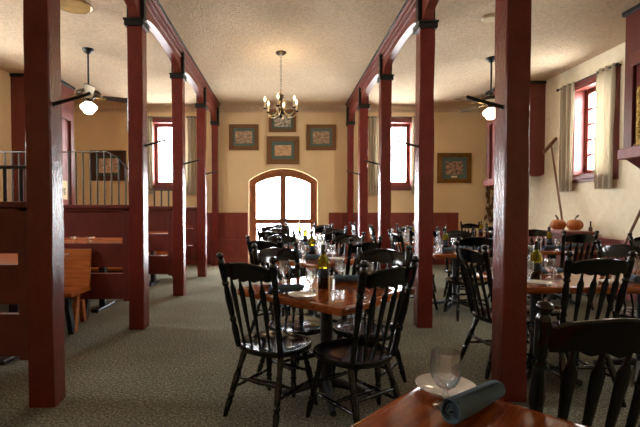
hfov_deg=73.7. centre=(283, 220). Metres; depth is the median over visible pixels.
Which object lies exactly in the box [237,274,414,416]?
dining table
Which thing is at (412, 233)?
spindle chair
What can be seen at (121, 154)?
framed picture
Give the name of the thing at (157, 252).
bench
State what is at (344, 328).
spindle chair
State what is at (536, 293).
dining table
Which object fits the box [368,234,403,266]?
dining table
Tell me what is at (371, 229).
spindle chair
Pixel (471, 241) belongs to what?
spindle chair
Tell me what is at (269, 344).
spindle chair
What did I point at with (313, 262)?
dining table
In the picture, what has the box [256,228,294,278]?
spindle chair
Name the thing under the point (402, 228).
spindle chair
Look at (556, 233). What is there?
base cabinet
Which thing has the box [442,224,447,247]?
oil bottle
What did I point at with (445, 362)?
stemmed glass
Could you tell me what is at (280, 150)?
print
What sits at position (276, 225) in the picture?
spindle chair
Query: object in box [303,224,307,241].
oil bottle
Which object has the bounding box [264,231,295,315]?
spindle chair
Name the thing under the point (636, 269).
stemmed glass
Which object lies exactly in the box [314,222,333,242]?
spindle chair
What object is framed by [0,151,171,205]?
railing
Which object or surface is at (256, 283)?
bread plate
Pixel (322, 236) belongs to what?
glass carafe
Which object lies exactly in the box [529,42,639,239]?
wall
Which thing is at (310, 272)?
stemmed glass
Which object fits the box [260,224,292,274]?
spindle chair
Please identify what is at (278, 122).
print
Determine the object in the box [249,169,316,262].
door
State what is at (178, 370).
floor
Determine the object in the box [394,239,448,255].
dining table
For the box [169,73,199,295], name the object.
wooden post
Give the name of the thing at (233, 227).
trim
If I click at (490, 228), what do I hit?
spindle chair
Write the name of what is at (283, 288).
roll
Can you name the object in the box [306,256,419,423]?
spindle chair
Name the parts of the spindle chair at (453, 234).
post, leg, crest rail, seat, post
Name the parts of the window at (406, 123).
sill, sash, casing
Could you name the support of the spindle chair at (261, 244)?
on the floor
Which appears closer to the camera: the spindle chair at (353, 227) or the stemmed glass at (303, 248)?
the stemmed glass at (303, 248)
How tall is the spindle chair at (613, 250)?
1.040 m
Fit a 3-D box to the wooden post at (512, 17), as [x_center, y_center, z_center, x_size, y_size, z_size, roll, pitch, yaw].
[1.447,-0.446,2.911,0.450,3.340,0.223,0,2,0]
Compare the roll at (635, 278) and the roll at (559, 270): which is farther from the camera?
the roll at (559, 270)
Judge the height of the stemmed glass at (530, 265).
0.154 m
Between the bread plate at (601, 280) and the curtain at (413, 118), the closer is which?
the bread plate at (601, 280)
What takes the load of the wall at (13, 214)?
on the floor
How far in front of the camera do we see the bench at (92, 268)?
6.41 m
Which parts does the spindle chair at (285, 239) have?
post, crest rail, post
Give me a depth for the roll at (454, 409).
1.11 m
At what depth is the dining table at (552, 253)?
5.79 m
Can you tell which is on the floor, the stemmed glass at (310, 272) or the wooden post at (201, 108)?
the wooden post at (201, 108)
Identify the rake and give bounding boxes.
[543,137,564,229]
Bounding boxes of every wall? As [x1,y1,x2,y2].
[0,69,75,204]
[0,151,172,275]
[0,165,27,359]
[63,205,128,300]
[75,112,493,263]
[148,207,196,260]
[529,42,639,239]
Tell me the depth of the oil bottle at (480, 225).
9.00 m
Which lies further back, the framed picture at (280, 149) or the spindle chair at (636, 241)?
the framed picture at (280, 149)
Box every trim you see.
[185,213,247,264]
[329,213,458,264]
[528,236,639,301]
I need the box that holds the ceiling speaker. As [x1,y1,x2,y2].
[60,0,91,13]
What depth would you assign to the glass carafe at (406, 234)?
7.45 m
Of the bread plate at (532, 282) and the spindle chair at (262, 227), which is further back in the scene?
the spindle chair at (262, 227)
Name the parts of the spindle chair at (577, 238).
post, crest rail, post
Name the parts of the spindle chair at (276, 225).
crest rail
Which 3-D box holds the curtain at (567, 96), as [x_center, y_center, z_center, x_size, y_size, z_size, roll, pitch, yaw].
[4.933,-1.444,7.410,0.064,1.860,0.366,0,2,0]
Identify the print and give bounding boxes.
[99,158,117,172]
[235,131,251,142]
[274,115,290,126]
[275,145,290,155]
[313,131,328,143]
[446,161,462,174]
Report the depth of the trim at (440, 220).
10.07 m
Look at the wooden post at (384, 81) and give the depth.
6.46 m
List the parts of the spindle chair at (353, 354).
leg, seat, leg, leg, post, crest rail, leg, post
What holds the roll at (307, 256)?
on the dining table at (313, 262)
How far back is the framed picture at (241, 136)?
10.03 m
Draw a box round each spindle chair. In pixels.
[216,252,317,426]
[245,235,298,332]
[251,241,335,397]
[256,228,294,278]
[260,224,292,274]
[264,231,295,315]
[267,225,301,277]
[269,222,287,234]
[305,228,347,274]
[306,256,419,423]
[313,224,330,242]
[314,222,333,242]
[315,231,365,318]
[324,226,347,275]
[332,242,411,404]
[333,236,382,322]
[350,222,357,269]
[369,225,395,267]
[388,229,437,309]
[396,224,414,265]
[409,227,438,292]
[442,228,479,304]
[443,233,492,321]
[454,241,534,379]
[460,222,487,249]
[480,223,492,271]
[485,228,492,298]
[492,238,569,360]
[526,251,637,407]
[528,227,558,294]
[528,301,639,426]
[543,230,598,309]
[595,239,639,355]
[628,233,639,306]
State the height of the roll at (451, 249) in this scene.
0.057 m
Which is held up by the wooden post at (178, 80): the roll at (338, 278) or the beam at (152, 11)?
the beam at (152, 11)
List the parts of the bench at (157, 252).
backrest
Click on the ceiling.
(328, 45)
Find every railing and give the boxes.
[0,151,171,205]
[0,165,25,200]
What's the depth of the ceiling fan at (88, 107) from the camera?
6.47 m
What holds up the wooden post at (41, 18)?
on the floor
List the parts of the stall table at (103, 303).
leg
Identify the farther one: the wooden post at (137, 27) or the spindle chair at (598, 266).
the wooden post at (137, 27)
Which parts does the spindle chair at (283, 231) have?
crest rail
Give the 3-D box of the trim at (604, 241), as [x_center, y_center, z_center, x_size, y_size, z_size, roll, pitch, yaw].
[4.975,0.670,7.635,0.070,0.860,4.830,0,2,0]
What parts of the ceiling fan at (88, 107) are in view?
light globe, blade, blade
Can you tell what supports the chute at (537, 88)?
attached to the wall at (612, 212)
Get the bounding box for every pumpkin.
[550,215,565,229]
[566,215,583,229]
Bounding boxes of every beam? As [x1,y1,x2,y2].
[124,0,219,120]
[345,0,438,121]
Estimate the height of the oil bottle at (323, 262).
0.350 m
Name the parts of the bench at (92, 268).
backrest, seat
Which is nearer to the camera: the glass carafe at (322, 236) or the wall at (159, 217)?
the glass carafe at (322, 236)
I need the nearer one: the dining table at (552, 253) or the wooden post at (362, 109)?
the dining table at (552, 253)
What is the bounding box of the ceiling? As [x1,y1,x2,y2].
[0,0,639,103]
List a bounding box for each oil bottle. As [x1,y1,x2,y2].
[298,220,300,234]
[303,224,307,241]
[308,228,314,253]
[318,238,328,288]
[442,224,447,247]
[479,219,482,234]
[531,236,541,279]
[546,223,552,244]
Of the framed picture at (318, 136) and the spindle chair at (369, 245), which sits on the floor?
the spindle chair at (369, 245)
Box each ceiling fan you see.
[61,47,126,114]
[455,56,494,119]
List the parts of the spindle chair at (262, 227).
crest rail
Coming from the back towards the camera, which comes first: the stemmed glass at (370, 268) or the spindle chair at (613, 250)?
the spindle chair at (613, 250)
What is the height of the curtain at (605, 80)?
1.860 m
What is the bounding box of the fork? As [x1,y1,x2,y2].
[597,210,639,296]
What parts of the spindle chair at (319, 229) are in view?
crest rail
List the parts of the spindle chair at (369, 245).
post, crest rail, post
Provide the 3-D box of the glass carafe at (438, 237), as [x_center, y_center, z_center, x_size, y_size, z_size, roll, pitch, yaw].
[2.090,0.262,5.729,0.090,0.255,0.090,0,2,0]
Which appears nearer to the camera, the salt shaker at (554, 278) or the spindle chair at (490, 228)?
the salt shaker at (554, 278)
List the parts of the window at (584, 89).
sash, sill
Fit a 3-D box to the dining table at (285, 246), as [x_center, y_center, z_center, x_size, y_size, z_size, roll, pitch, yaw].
[0.340,0.746,6.652,0.895,0.759,0.895,1,2,43]
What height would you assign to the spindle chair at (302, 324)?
1.040 m
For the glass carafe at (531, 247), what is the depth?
3.39 m
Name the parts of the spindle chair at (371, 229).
post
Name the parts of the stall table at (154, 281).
leg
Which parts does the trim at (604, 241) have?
cap rail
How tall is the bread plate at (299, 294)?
0.022 m
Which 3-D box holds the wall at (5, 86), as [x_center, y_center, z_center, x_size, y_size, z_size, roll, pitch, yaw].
[-5.090,-0.649,3.589,0.320,3.810,13.010,0,2,0]
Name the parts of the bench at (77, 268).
leg, leg, seat, backrest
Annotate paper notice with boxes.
[63,181,66,199]
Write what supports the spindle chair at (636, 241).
on the floor
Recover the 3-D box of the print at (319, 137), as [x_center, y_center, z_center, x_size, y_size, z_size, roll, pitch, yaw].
[0.891,-1.972,10.044,0.400,0.300,0.004,0,2,0]
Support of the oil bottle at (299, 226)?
on the dining table
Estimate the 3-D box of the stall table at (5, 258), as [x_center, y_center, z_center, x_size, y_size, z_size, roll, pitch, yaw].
[-3.360,0.763,3.791,2.500,0.875,0.820,0,2,0]
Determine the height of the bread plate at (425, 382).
0.022 m
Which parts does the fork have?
handle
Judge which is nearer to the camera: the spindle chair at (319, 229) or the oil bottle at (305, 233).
the oil bottle at (305, 233)
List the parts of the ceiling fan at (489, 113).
light globe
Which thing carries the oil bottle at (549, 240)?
on the dining table at (552, 253)
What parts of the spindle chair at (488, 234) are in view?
crest rail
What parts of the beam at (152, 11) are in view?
panel moulding, crown moulding, crown moulding, panel moulding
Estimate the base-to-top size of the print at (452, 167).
0.320 m
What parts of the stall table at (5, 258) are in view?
leg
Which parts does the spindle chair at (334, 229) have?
crest rail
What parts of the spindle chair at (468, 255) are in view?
post, leg, crest rail, post, leg, seat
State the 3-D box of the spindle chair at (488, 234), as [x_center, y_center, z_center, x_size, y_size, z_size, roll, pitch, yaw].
[3.200,0.627,6.018,0.569,1.040,0.471,0,2,0]
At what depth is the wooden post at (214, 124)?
9.85 m
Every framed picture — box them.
[90,150,126,180]
[229,124,258,149]
[267,136,298,163]
[269,109,295,131]
[306,124,335,149]
[437,153,471,182]
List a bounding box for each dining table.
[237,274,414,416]
[265,255,355,321]
[283,243,341,276]
[350,386,588,426]
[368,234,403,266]
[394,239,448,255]
[413,248,489,311]
[469,234,485,268]
[476,272,639,385]
[527,246,597,303]
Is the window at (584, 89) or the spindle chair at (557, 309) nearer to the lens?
the spindle chair at (557, 309)
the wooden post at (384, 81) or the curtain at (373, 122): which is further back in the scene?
the curtain at (373, 122)
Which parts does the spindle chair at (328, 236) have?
crest rail, post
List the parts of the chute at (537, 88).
frame, trim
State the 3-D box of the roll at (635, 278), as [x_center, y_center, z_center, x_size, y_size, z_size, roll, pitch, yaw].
[2.640,0.427,3.212,0.064,0.057,0.256,1,2,21]
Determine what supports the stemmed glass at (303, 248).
on the dining table at (313, 262)
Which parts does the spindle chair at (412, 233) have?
post, crest rail, post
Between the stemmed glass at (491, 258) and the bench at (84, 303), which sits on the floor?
the bench at (84, 303)
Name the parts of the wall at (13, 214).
cap rail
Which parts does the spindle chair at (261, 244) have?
post, leg, crest rail, post, leg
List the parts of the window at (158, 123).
sill, sash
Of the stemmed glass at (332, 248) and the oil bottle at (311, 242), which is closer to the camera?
the stemmed glass at (332, 248)
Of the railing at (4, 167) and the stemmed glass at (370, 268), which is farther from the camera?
the stemmed glass at (370, 268)
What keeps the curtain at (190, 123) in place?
hanging from the curtain rod
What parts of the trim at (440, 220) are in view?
rail, cap rail, board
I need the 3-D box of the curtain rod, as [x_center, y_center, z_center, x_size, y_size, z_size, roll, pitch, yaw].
[4.960,-2.333,6.961,0.100,0.052,1.412,0,2,0]
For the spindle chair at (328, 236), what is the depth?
6.01 m
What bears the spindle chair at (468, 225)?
on the floor
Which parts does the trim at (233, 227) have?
rail, board, cap rail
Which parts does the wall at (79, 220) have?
cap rail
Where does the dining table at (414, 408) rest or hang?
on the floor
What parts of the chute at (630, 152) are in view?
trim, frame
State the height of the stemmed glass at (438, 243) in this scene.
0.154 m
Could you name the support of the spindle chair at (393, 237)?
on the floor
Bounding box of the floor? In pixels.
[0,264,639,426]
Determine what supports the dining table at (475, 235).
on the floor
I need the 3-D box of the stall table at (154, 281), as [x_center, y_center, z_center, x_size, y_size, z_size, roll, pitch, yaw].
[-3.120,0.668,7.430,2.150,0.875,0.820,0,2,0]
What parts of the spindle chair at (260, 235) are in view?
crest rail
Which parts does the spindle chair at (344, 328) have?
leg, post, seat, leg, crest rail, leg, post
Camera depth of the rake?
7.53 m
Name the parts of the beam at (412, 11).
panel moulding, crown moulding, crown moulding, panel moulding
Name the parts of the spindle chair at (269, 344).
post, leg, crest rail, leg, seat, post, leg, leg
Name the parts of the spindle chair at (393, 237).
crest rail, post, leg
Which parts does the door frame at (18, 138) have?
trim, frame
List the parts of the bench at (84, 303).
leg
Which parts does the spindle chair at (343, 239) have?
post, crest rail, post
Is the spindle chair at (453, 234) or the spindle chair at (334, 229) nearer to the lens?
the spindle chair at (453, 234)
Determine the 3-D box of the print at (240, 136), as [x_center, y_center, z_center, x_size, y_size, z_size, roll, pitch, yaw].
[-0.936,-1.977,10.044,0.410,0.300,0.004,0,2,0]
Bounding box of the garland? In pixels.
[484,174,493,222]
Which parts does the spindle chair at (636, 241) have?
post, crest rail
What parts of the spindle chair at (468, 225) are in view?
crest rail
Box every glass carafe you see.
[315,235,321,253]
[321,235,326,254]
[404,226,408,240]
[435,231,441,249]
[528,245,534,277]
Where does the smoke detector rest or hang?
attached to the ceiling
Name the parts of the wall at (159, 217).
cap rail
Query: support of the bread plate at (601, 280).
on the dining table at (536, 293)
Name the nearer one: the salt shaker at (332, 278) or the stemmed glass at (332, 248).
the salt shaker at (332, 278)
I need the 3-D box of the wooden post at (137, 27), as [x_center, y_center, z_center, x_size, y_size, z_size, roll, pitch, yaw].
[-1.477,-0.492,4.650,0.450,3.340,0.223,0,2,0]
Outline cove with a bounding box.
[74,104,486,111]
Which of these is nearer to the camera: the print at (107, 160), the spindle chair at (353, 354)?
the spindle chair at (353, 354)
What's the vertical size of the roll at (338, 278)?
0.057 m
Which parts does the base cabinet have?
door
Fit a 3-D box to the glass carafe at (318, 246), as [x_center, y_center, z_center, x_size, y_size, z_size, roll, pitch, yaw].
[0.395,0.288,4.744,0.090,0.255,0.090,0,2,0]
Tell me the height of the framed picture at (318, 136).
0.604 m
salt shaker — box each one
[330,276,335,289]
[551,270,557,281]
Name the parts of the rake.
handle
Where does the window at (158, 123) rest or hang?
in the wall at (454, 132)
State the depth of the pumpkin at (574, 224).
6.75 m
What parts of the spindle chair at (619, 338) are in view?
post, crest rail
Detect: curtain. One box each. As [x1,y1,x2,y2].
[147,116,152,193]
[185,116,196,194]
[369,116,378,194]
[412,116,414,194]
[559,81,574,191]
[594,63,615,188]
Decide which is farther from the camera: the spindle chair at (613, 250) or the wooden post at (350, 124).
the wooden post at (350, 124)
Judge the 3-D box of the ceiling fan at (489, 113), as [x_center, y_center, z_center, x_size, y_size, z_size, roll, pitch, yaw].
[3.370,-2.145,6.896,1.010,0.992,1.010,1,2,28]
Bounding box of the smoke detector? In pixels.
[481,14,494,22]
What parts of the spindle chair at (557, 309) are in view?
leg, seat, leg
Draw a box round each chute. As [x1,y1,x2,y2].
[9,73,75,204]
[483,81,546,185]
[618,3,639,168]
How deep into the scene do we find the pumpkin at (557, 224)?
6.95 m
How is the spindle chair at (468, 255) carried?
on the floor
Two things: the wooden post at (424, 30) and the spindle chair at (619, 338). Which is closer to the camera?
the spindle chair at (619, 338)
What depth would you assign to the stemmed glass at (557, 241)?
5.69 m
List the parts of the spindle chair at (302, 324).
post, leg, crest rail, leg, seat, post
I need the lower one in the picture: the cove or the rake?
the rake
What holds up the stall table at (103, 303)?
on the floor
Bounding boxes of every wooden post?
[23,0,90,407]
[123,17,166,329]
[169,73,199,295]
[195,103,218,276]
[210,121,219,265]
[346,121,355,265]
[347,104,369,241]
[363,74,393,269]
[395,20,438,327]
[466,0,531,401]
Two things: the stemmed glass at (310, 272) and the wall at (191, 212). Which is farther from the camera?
the wall at (191, 212)
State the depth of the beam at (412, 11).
6.02 m
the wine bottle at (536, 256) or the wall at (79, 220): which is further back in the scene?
the wall at (79, 220)
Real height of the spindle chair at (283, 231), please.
1.040 m
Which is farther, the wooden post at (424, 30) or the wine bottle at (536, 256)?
the wooden post at (424, 30)
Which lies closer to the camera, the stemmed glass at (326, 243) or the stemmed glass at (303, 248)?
the stemmed glass at (303, 248)
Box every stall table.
[0,253,68,365]
[64,240,121,312]
[148,233,167,286]
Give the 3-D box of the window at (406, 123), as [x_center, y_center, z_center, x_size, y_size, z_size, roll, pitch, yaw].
[2.630,-1.592,10.171,1.060,1.730,0.338,0,2,0]
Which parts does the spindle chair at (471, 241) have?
leg, leg, post, seat, crest rail, post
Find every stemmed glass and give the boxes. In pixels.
[278,260,288,281]
[297,235,301,242]
[300,245,306,259]
[305,267,316,290]
[325,242,330,255]
[329,245,335,256]
[335,259,344,274]
[367,262,373,273]
[430,347,461,409]
[435,240,441,251]
[490,257,492,276]
[527,260,534,279]
[544,258,555,278]
[554,238,560,249]
[633,259,639,275]
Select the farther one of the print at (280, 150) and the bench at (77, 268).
the print at (280, 150)
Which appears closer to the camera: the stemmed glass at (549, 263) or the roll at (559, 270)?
the stemmed glass at (549, 263)
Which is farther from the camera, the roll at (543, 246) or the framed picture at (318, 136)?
the framed picture at (318, 136)
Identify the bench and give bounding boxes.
[64,238,122,270]
[64,249,91,334]
[79,299,89,321]
[148,232,172,277]
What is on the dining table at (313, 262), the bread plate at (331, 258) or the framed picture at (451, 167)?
the bread plate at (331, 258)
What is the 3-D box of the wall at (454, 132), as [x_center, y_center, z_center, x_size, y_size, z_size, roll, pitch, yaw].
[0.040,-0.823,10.242,10.740,3.810,0.320,0,2,0]
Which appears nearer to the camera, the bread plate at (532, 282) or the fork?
the bread plate at (532, 282)
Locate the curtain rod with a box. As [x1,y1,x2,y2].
[556,63,621,91]
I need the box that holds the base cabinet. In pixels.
[542,230,595,270]
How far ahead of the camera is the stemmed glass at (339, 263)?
3.28 m
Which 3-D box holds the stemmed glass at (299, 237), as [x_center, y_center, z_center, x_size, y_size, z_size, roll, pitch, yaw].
[0.240,0.293,6.460,0.081,0.154,0.080,0,2,0]
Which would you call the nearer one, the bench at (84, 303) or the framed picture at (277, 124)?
the bench at (84, 303)
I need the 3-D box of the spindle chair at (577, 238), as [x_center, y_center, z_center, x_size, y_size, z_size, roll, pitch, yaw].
[3.831,0.635,5.708,0.471,1.040,0.569,0,2,2]
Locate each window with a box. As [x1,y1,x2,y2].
[149,118,171,189]
[374,118,411,189]
[572,66,620,182]
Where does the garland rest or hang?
hanging from the wall at (454, 132)
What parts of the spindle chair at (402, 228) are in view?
crest rail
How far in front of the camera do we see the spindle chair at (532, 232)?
6.72 m
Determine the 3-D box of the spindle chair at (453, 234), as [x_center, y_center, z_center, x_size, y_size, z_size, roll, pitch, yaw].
[2.548,0.625,6.094,0.471,1.040,0.569,0,2,12]
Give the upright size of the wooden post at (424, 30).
3.340 m
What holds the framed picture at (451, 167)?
attached to the wall at (454, 132)
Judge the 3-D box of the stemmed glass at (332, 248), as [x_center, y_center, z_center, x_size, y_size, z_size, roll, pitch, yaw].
[0.535,0.341,4.646,0.081,0.154,0.080,0,2,0]
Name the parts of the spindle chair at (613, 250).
post, crest rail, seat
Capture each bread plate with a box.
[252,281,270,286]
[288,291,315,298]
[329,257,344,260]
[415,373,475,397]
[527,280,552,285]
[599,279,621,284]
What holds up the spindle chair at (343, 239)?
on the floor
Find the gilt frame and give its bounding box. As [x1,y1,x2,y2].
[636,86,639,144]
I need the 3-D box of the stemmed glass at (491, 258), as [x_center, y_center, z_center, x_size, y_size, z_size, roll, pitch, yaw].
[1.680,0.373,3.431,0.081,0.154,0.080,0,2,0]
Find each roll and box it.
[268,284,304,293]
[305,254,326,259]
[335,275,358,281]
[440,380,505,423]
[441,247,454,251]
[542,245,555,248]
[542,267,562,273]
[630,274,639,283]
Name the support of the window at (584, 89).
in the wall at (612, 212)
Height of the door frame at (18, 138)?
3.759 m
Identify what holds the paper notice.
attached to the door frame at (18, 138)
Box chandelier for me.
[263,50,297,118]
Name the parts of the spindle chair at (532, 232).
crest rail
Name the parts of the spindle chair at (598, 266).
leg, seat, leg, post, leg, crest rail, leg, post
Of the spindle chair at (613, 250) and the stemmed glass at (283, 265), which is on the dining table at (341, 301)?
the stemmed glass at (283, 265)
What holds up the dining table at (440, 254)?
on the floor
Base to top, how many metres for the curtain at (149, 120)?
1.820 m

